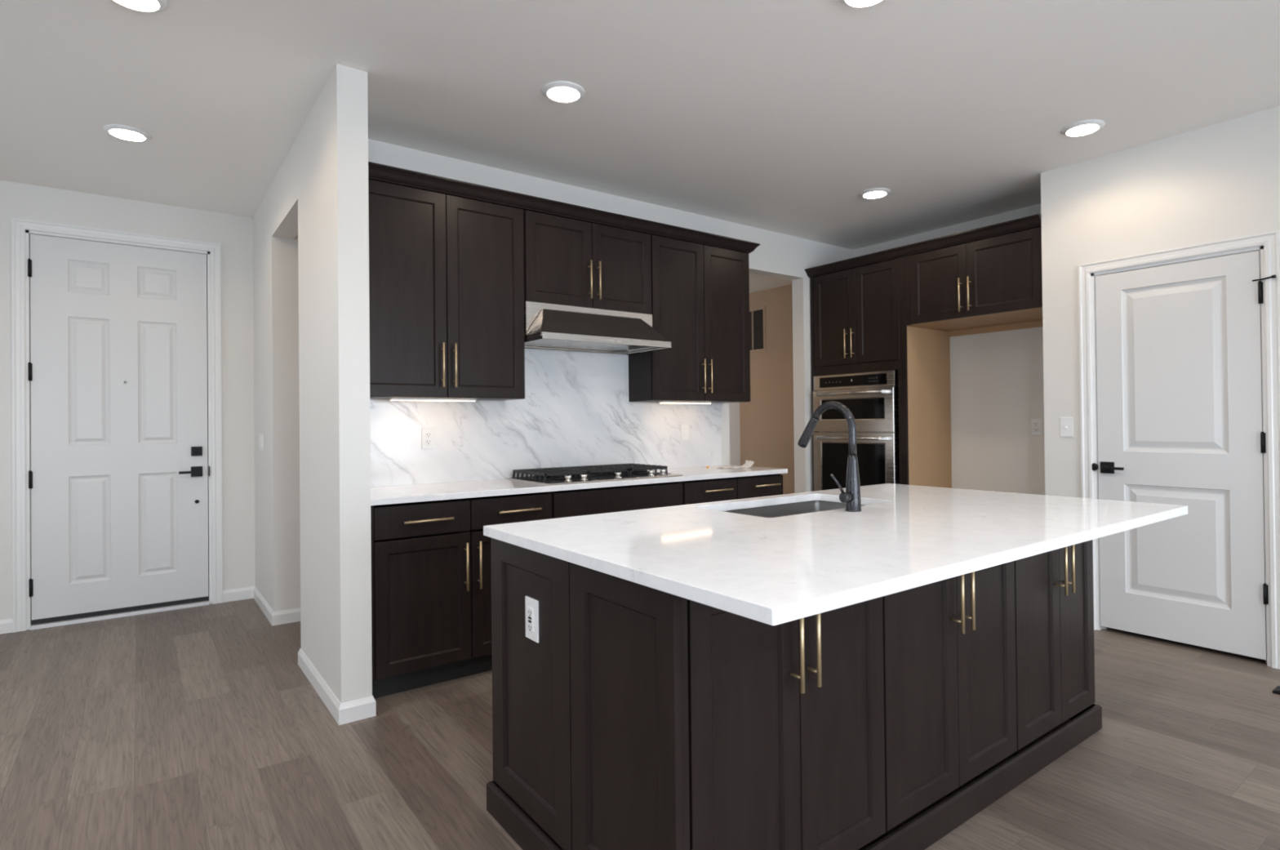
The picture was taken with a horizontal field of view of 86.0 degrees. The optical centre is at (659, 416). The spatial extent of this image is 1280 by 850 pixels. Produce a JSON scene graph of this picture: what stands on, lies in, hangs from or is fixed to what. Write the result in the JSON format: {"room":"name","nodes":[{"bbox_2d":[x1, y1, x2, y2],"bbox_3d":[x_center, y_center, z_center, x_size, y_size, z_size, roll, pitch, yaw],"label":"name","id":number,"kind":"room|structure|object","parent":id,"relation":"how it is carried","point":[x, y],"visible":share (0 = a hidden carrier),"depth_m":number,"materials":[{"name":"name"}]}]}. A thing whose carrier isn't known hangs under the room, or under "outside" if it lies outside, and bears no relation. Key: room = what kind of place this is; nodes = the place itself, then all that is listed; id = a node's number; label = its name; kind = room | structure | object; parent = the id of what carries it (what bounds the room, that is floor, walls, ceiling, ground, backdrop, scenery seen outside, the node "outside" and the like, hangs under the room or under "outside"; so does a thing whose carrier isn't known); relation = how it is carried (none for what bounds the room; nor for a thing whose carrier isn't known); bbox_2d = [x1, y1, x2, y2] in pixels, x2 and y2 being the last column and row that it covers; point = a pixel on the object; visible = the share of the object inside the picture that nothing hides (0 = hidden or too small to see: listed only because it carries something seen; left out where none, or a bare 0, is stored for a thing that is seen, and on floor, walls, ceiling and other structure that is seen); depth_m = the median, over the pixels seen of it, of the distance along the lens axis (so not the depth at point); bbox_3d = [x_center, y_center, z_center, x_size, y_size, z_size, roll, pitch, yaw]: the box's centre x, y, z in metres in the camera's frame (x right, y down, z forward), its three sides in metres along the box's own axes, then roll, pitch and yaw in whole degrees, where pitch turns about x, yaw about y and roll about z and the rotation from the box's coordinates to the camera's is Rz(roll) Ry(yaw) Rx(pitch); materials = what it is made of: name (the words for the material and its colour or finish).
{"room":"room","nodes":[
{"label":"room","id":0,"kind":"room"},
{"bbox_2d":[0,180,255,619],"bbox_3d":[-4.235,-0.063,4.084,3.396,2.757,0.140,0,-1,-37],"label":"wall","id":1,"kind":"structure","parent":0,"point":[234,233],"depth_m":4.83,"materials":[{"name":"white paint"}]},
{"bbox_2d":[0,617,13,634],"bbox_3d":[-4.738,1.275,3.587,1.982,0.083,0.012,0,-1,-37],"label":"baseboard","id":2,"kind":"structure","parent":1,"relation":"attached to","point":[6,624],"depth_m":4.17,"materials":[{"name":"white wood"}]},
{"bbox_2d":[11,217,222,632],"bbox_3d":[-3.564,0.045,4.567,1.082,2.533,0.140,0,-1,-37],"label":"trim","id":3,"kind":"structure","parent":1,"relation":"attached to","point":[21,228],"depth_m":4.26,"materials":[{"name":"white wood"}]},
{"bbox_2d":[27,233,209,630],"bbox_3d":[-3.549,0.085,4.549,0.938,2.452,0.172,0,-1,-37],"label":"door","id":4,"kind":"structure","parent":1,"relation":"in","point":[117,366],"depth_m":4.50,"materials":[{"name":"white wood"}]},
{"bbox_2d":[222,586,300,626],"bbox_3d":[-1.142,1.254,5.774,4.223,0.083,0.878,0,-1,-37],"label":"baseboard","id":5,"kind":"structure","parent":1,"relation":"attached to","point":[290,615],"depth_m":4.56,"materials":[{"name":"white wood"}]},
{"bbox_2d":[253,63,372,703],"bbox_3d":[-2.093,-0.087,3.958,0.123,2.757,2.652,0,-1,-37],"label":"wall","id":6,"kind":"structure","parent":0,"point":[318,193],"depth_m":3.12,"materials":[{"name":"white paint"}]},
{"bbox_2d":[258,432,263,450],"bbox_3d":[-2.714,0.169,4.668,0.009,0.117,0.165,0,-1,-37],"label":"light switch","id":7,"kind":"object","parent":6,"relation":"attached to","point":[260,435],"visible":1,"depth_m":4.64,"materials":[{"name":"white plastic"}]},
{"bbox_2d":[297,648,376,724],"bbox_3d":[-1.547,1.240,3.248,0.147,0.083,0.918,0,-1,-37],"label":"baseboard","id":8,"kind":"structure","parent":6,"relation":"attached to","point":[364,708],"depth_m":2.92,"materials":[{"name":"white wood"}]},
{"bbox_2d":[293,234,740,608],"bbox_3d":[-0.759,-0.088,5.627,4.021,2.757,0.123,0,-1,-37],"label":"wall","id":9,"kind":"structure","parent":0,"point":[734,407],"depth_m":4.37,"materials":[{"name":"white paint"}]},
{"bbox_2d":[524,595,538,642],"bbox_3d":[-0.372,0.586,1.986,0.012,0.120,0.078,0,-1,-37],"label":"wall outlet","id":10,"kind":"object","parent":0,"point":[531,605],"visible":1,"depth_m":1.98,"materials":[{"name":"white plastic"}]},
{"bbox_2d":[527,606,533,631],"bbox_3d":[-0.374,0.586,1.985,0.004,0.067,0.033,0,-1,-37],"label":"receptacle","id":11,"kind":"object","parent":10,"relation":"attached to","point":[530,609],"depth_m":1.98,"materials":[{"name":"white plastic"}]},
{"bbox_2d":[368,138,853,493],"bbox_3d":[0.043,-0.102,4.893,4.411,2.757,0.122,0,-1,-37],"label":"wall","id":12,"kind":"structure","parent":0,"point":[780,255],"depth_m":5.18,"materials":[{"name":"white paint"}]},
{"bbox_2d":[368,179,524,401],"bbox_3d":[-1.206,-0.626,3.667,0.940,1.082,0.331,0,-1,-37],"label":"upper cabinet","id":13,"kind":"object","parent":12,"relation":"attached to","point":[446,272],"depth_m":3.57,"materials":[{"name":"brown wood"}]},
{"bbox_2d":[391,400,475,401],"bbox_3d":[-1.204,-0.087,3.664,0.443,0.003,0.028,0,-1,-37],"label":"diffuser","id":14,"kind":"object","parent":13,"relation":"attached to","point":[391,400],"depth_m":3.69,"materials":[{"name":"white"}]},
{"bbox_2d":[368,161,759,253],"bbox_3d":[-0.483,-1.202,4.217,2.761,0.063,0.342,0,-1,-37],"label":"crown molding","id":15,"kind":"structure","parent":13,"relation":"attached to","point":[376,171],"depth_m":3.90,"materials":[{"name":"brown wood"}]},
{"bbox_2d":[369,348,721,487],"bbox_3d":[-0.608,-0.025,4.307,2.662,0.778,0.019,0,-1,-37],"label":"backsplash","id":16,"kind":"structure","parent":12,"relation":"attached to","point":[575,409],"depth_m":4.23,"materials":[{"name":"white stone"}]},
{"bbox_2d":[421,427,435,448],"bbox_3d":[-1.276,0.117,3.780,0.072,0.117,0.010,0,-1,-37],"label":"wall outlet","id":17,"kind":"object","parent":16,"relation":"attached to","point":[428,434],"visible":1,"depth_m":3.78,"materials":[{"name":"white plastic"}]},
{"bbox_2d":[425,431,431,437],"bbox_3d":[-1.274,0.098,3.778,0.033,0.033,0.003,0,-1,-37],"label":"socket","id":18,"kind":"object","parent":17,"relation":"attached to","point":[428,434],"depth_m":3.78,"materials":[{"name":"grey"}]},
{"bbox_2d":[425,438,431,444],"bbox_3d":[-1.274,0.137,3.778,0.033,0.033,0.003,0,-1,-37],"label":"socket","id":19,"kind":"object","parent":17,"relation":"attached to","point":[428,441],"depth_m":3.78,"materials":[{"name":"grey plastic"}]},
{"bbox_2d":[680,423,688,439],"bbox_3d":[0.181,0.107,4.887,0.072,0.117,0.009,0,-1,-37],"label":"light switch","id":20,"kind":"object","parent":16,"relation":"attached to","point":[684,427],"visible":1,"depth_m":4.88,"materials":[{"name":"white plastic"}]},
{"bbox_2d":[523,209,651,314],"bbox_3d":[-0.479,-0.912,4.223,0.888,0.517,0.331,0,-1,-37],"label":"upper cabinet","id":21,"kind":"object","parent":12,"relation":"attached to","point":[567,261],"visible":0.92,"depth_m":4.09,"materials":[{"name":"brown wood"}]},
{"bbox_2d":[524,301,671,354],"bbox_3d":[-0.425,-0.537,4.147,0.895,0.232,0.469,0,-1,-37],"label":"range hood","id":22,"kind":"object","parent":21,"relation":"attached to","point":[546,326],"visible":0.86,"depth_m":4.03,"materials":[{"name":"silver metal"}]},
{"bbox_2d":[626,235,750,404],"bbox_3d":[0.226,-0.633,4.754,0.874,1.082,0.331,0,-1,-37],"label":"upper cabinet","id":23,"kind":"object","parent":12,"relation":"attached to","point":[700,292],"depth_m":4.62,"materials":[{"name":"brown wood"}]},
{"bbox_2d":[659,402,710,404],"bbox_3d":[0.179,-0.094,4.715,0.428,0.003,0.028,0,-1,-37],"label":"diffuser","id":24,"kind":"object","parent":23,"relation":"attached to","point":[660,402],"depth_m":4.74,"materials":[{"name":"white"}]},
{"bbox_2d":[0,0,1279,249],"bbox_3d":[0.671,-1.574,1.256,8.000,0.120,10.750,0,-1,-37],"label":"ceiling","id":25,"kind":"structure","parent":0,"point":[776,116],"depth_m":3.14,"materials":[{"name":"white paint"}]},
{"bbox_2d":[102,124,151,141],"bbox_3d":[-2.733,-1.454,3.522,0.196,0.016,0.196,0,-1,-37],"label":"recessed light","id":26,"kind":"object","parent":25,"relation":"in","point":[122,131],"visible":1,"depth_m":3.50,"materials":[{"name":"white plastic"}]},
{"bbox_2d":[111,0,167,12],"bbox_3d":[-1.844,-1.471,2.402,0.196,0.016,0.196,0,-1,-37],"label":"recessed light","id":27,"kind":"object","parent":25,"relation":"in","point":[144,6],"visible":1,"depth_m":2.44,"materials":[{"name":"white plastic"}]},
{"bbox_2d":[542,80,585,102],"bbox_3d":[-0.440,-1.480,3.136,0.196,0.016,0.196,0,-1,-37],"label":"recessed light","id":28,"kind":"object","parent":25,"relation":"in","point":[563,91],"visible":1,"depth_m":3.11,"materials":[{"name":"white plastic"}]},
{"bbox_2d":[839,0,884,8],"bbox_3d":[0.729,-1.498,2.420,0.196,0.016,0.196,0,-1,-37],"label":"recessed light","id":29,"kind":"object","parent":25,"relation":"in","point":[851,3],"visible":1,"depth_m":2.47,"materials":[{"name":"white plastic"}]},
{"bbox_2d":[859,187,890,198],"bbox_3d":[1.437,-1.489,4.580,0.196,0.016,0.196,0,-1,-37],"label":"recessed light","id":30,"kind":"object","parent":25,"relation":"in","point":[876,193],"visible":1,"depth_m":4.54,"materials":[{"name":"white plastic"}]},
{"bbox_2d":[1061,119,1104,136],"bbox_3d":[2.211,-1.505,3.586,0.196,0.016,0.196,0,-1,-37],"label":"recessed light","id":31,"kind":"object","parent":25,"relation":"in","point":[1085,127],"visible":1,"depth_m":3.56,"materials":[{"name":"white plastic"}]},
{"bbox_2d":[0,598,1279,849],"bbox_3d":[0.701,1.303,1.235,8.000,0.120,10.750,0,-1,-37],"label":"floor","id":32,"kind":"structure","parent":0,"point":[202,727],"depth_m":2.56,"materials":[{"name":"grey wood"}]},
{"bbox_2d":[370,491,551,697],"bbox_3d":[-1.099,0.837,3.536,0.940,0.884,0.634,0,-1,-37],"label":"base cabinet","id":33,"kind":"object","parent":32,"relation":"on","point":[431,561],"visible":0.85,"depth_m":3.23,"materials":[{"name":"brown wood"}]},
{"bbox_2d":[370,464,787,505],"bbox_3d":[-0.399,0.376,4.084,2.722,0.030,0.617,0,-1,-37],"label":"countertop","id":34,"kind":"structure","parent":33,"relation":"on","point":[388,495],"depth_m":3.64,"materials":[{"name":"white stone"}]},
{"bbox_2d":[506,463,683,484],"bbox_3d":[-0.381,0.332,4.108,0.914,0.056,0.525,0,-1,-37],"label":"cooktop","id":35,"kind":"object","parent":34,"relation":"in","point":[573,474],"visible":1,"depth_m":4.00,"materials":[{"name":"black metal"}]},
{"bbox_2d":[713,459,754,468],"bbox_3d":[0.513,0.330,4.798,0.280,0.052,0.133,-1,0,-1],"label":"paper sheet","id":36,"kind":"object","parent":34,"relation":"on","point":[748,464],"visible":1,"depth_m":4.81,"materials":[{"name":"white paper"}]},
{"bbox_2d":[490,537,689,849],"bbox_3d":[-0.238,0.815,1.839,0.038,0.884,0.948,0,-1,-37],"label":"island end panel","id":37,"kind":"object","parent":32,"relation":"on","point":[590,727],"visible":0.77,"depth_m":1.74,"materials":[{"name":"brown wood"}]},
{"bbox_2d":[551,481,683,518],"bbox_3d":[-0.370,0.833,4.089,0.887,0.884,0.634,0,-1,-37],"label":"base cabinet","id":38,"kind":"object","parent":32,"relation":"on","point":[571,503],"visible":0.08,"depth_m":3.85,"materials":[{"name":"brown wood"}]},
{"bbox_2d":[681,473,782,504],"bbox_3d":[0.333,0.830,4.623,0.875,0.884,0.634,0,-1,-37],"label":"base cabinet","id":39,"kind":"object","parent":32,"relation":"on","point":[695,491],"visible":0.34,"depth_m":4.39,"materials":[{"name":"brown wood"}]},
{"bbox_2d":[687,596,885,849],"bbox_3d":[0.258,0.763,1.803,0.698,0.790,0.372,0,-1,-37],"label":"base cabinet","id":40,"kind":"object","parent":32,"relation":"on","point":[786,720],"visible":0.53,"depth_m":1.66,"materials":[{"name":"brown wood"}]},
{"bbox_2d":[810,256,951,491],"bbox_3d":[1.762,0.045,5.545,0.645,2.437,0.887,0,-1,-37],"label":"oven tower","id":41,"kind":"object","parent":32,"relation":"on","point":[858,314],"visible":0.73,"depth_m":5.25,"materials":[{"name":"brown wood"}]},
{"bbox_2d":[813,370,899,490],"bbox_3d":[1.688,0.198,5.526,0.580,1.082,0.767,0,-1,-37],"label":"wall oven","id":42,"kind":"object","parent":41,"relation":"in","point":[871,397],"visible":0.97,"depth_m":5.32,"materials":[{"name":"silver metal"}]},
{"bbox_2d":[882,560,1017,831],"bbox_3d":[0.837,0.760,2.243,0.752,0.790,0.372,0,-1,-37],"label":"base cabinet","id":43,"kind":"object","parent":32,"relation":"on","point":[949,673],"visible":0.55,"depth_m":2.09,"materials":[{"name":"brown wood"}]},
{"bbox_2d":[1014,539,1094,750],"bbox_3d":[1.395,0.757,2.667,0.646,0.790,0.372,0,-1,-37],"label":"base cabinet","id":44,"kind":"object","parent":32,"relation":"on","point":[1054,599],"visible":0.5,"depth_m":2.53,"materials":[{"name":"brown wood"}]},
{"bbox_2d":[1272,685,1279,694],"bbox_3d":[2.816,1.211,3.037,0.090,0.044,0.140,0,-1,-37],"label":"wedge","id":45,"kind":"object","parent":32,"relation":"on","point":[1277,690],"visible":1,"depth_m":3.06,"materials":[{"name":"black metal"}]},
{"bbox_3d":[0.514,0.813,2.622,2.106,0.884,0.610,0,-1,-37],"label":"base cabinet","id":46,"kind":"object","parent":32,"relation":"on","visible":0},
{"bbox_2d":[486,703,1102,849],"bbox_3d":[0.605,1.207,2.472,2.175,0.092,0.979,0,-1,-37],"label":"baseboard","id":47,"kind":"structure","parent":46,"relation":"attached to","point":[926,828],"depth_m":2.14,"materials":[{"name":"brown wood"}]},
{"bbox_2d":[483,483,1187,625],"bbox_3d":[0.686,0.352,2.357,2.187,0.030,1.264,0,-1,-37],"label":"countertop","id":48,"kind":"structure","parent":46,"relation":"on","point":[775,571],"depth_m":1.89,"materials":[{"name":"white stone"}]},
{"bbox_2d":[724,500,863,517],"bbox_3d":[0.539,0.482,2.691,0.766,0.219,0.441,0,-1,-37],"label":"sink","id":49,"kind":"object","parent":48,"relation":"in","point":[804,507],"visible":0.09,"depth_m":2.97,"materials":[{"name":"grey metal"}]},
{"bbox_2d":[797,400,861,511],"bbox_3d":[0.590,0.141,2.530,0.150,0.397,0.280,0,-1,-37],"label":"faucet","id":50,"kind":"object","parent":48,"relation":"on","point":[851,497],"visible":1,"depth_m":2.46,"materials":[{"name":"black metal"}]},
{"bbox_2d":[739,284,794,493],"bbox_3d":[1.118,-0.103,6.380,0.120,2.757,0.947,0,-1,-37],"label":"wall","id":51,"kind":"structure","parent":0,"point":[766,420],"depth_m":6.37,"materials":[{"name":"beige paint"}]},
{"bbox_2d":[749,306,765,352],"bbox_3d":[0.884,-0.828,6.579,0.008,0.415,0.352,0,-1,-37],"label":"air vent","id":52,"kind":"object","parent":51,"relation":"in","point":[757,315],"visible":0.67,"depth_m":6.52,"materials":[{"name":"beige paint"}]},
{"bbox_2d":[749,273,791,293],"bbox_3d":[-0.496,-1.330,5.173,3.901,0.287,0.947,0,-1,-37],"label":"ceiling","id":53,"kind":"structure","parent":0,"point":[757,282],"depth_m":6.11,"materials":[{"name":"white paint"}]},
{"bbox_2d":[804,213,1041,277],"bbox_3d":[1.806,-1.210,4.997,0.085,0.063,1.867,0,-1,-37],"label":"crown molding","id":54,"kind":"structure","parent":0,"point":[1033,221],"depth_m":4.82,"materials":[{"name":"brown wood"}]},
{"bbox_2d":[853,203,1044,494],"bbox_3d":[2.354,-0.123,5.398,0.120,2.757,1.870,0,-1,-37],"label":"wall","id":55,"kind":"structure","parent":0,"point":[997,388],"depth_m":5.11,"materials":[{"name":"white paint"}]},
{"bbox_2d":[904,226,1042,337],"bbox_3d":[2.313,-0.909,4.813,0.644,0.552,0.966,0,-1,-37],"label":"upper cabinet","id":56,"kind":"object","parent":55,"relation":"attached to","point":[993,284],"visible":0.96,"depth_m":4.64,"materials":[{"name":"brown wood"}]},
{"bbox_2d":[1031,418,1041,435],"bbox_3d":[2.674,0.071,4.870,0.010,0.117,0.072,0,-1,-37],"label":"wall outlet","id":57,"kind":"object","parent":55,"relation":"attached to","point":[1036,424],"visible":1,"depth_m":4.87,"materials":[{"name":"white plastic"}]},
{"bbox_2d":[1040,106,1279,497],"bbox_3d":[4.647,-0.172,1.861,0.746,2.757,6.538,0,-1,-37],"label":"wall","id":58,"kind":"structure","parent":0,"point":[1221,180],"depth_m":3.86,"materials":[{"name":"white paint"}]},
{"bbox_2d":[1060,417,1073,436],"bbox_3d":[2.447,0.061,4.128,0.018,0.117,0.072,0,-1,-37],"label":"light switch","id":59,"kind":"object","parent":58,"relation":"attached to","point":[1066,423],"visible":1,"depth_m":4.13,"materials":[{"name":"white plastic"}]},
{"bbox_2d":[1078,230,1279,669],"bbox_3d":[2.817,0.166,3.739,0.140,2.146,0.899,0,-1,-37],"label":"trim","id":60,"kind":"structure","parent":58,"relation":"attached to","point":[1268,242],"depth_m":3.41,"materials":[{"name":"white wood"}]},
{"bbox_2d":[1092,250,1275,659],"bbox_3d":[2.781,0.193,3.694,0.106,2.041,0.846,0,-1,-37],"label":"door","id":61,"kind":"structure","parent":58,"relation":"in","point":[1180,387],"depth_m":3.67,"materials":[{"name":"white wood"}]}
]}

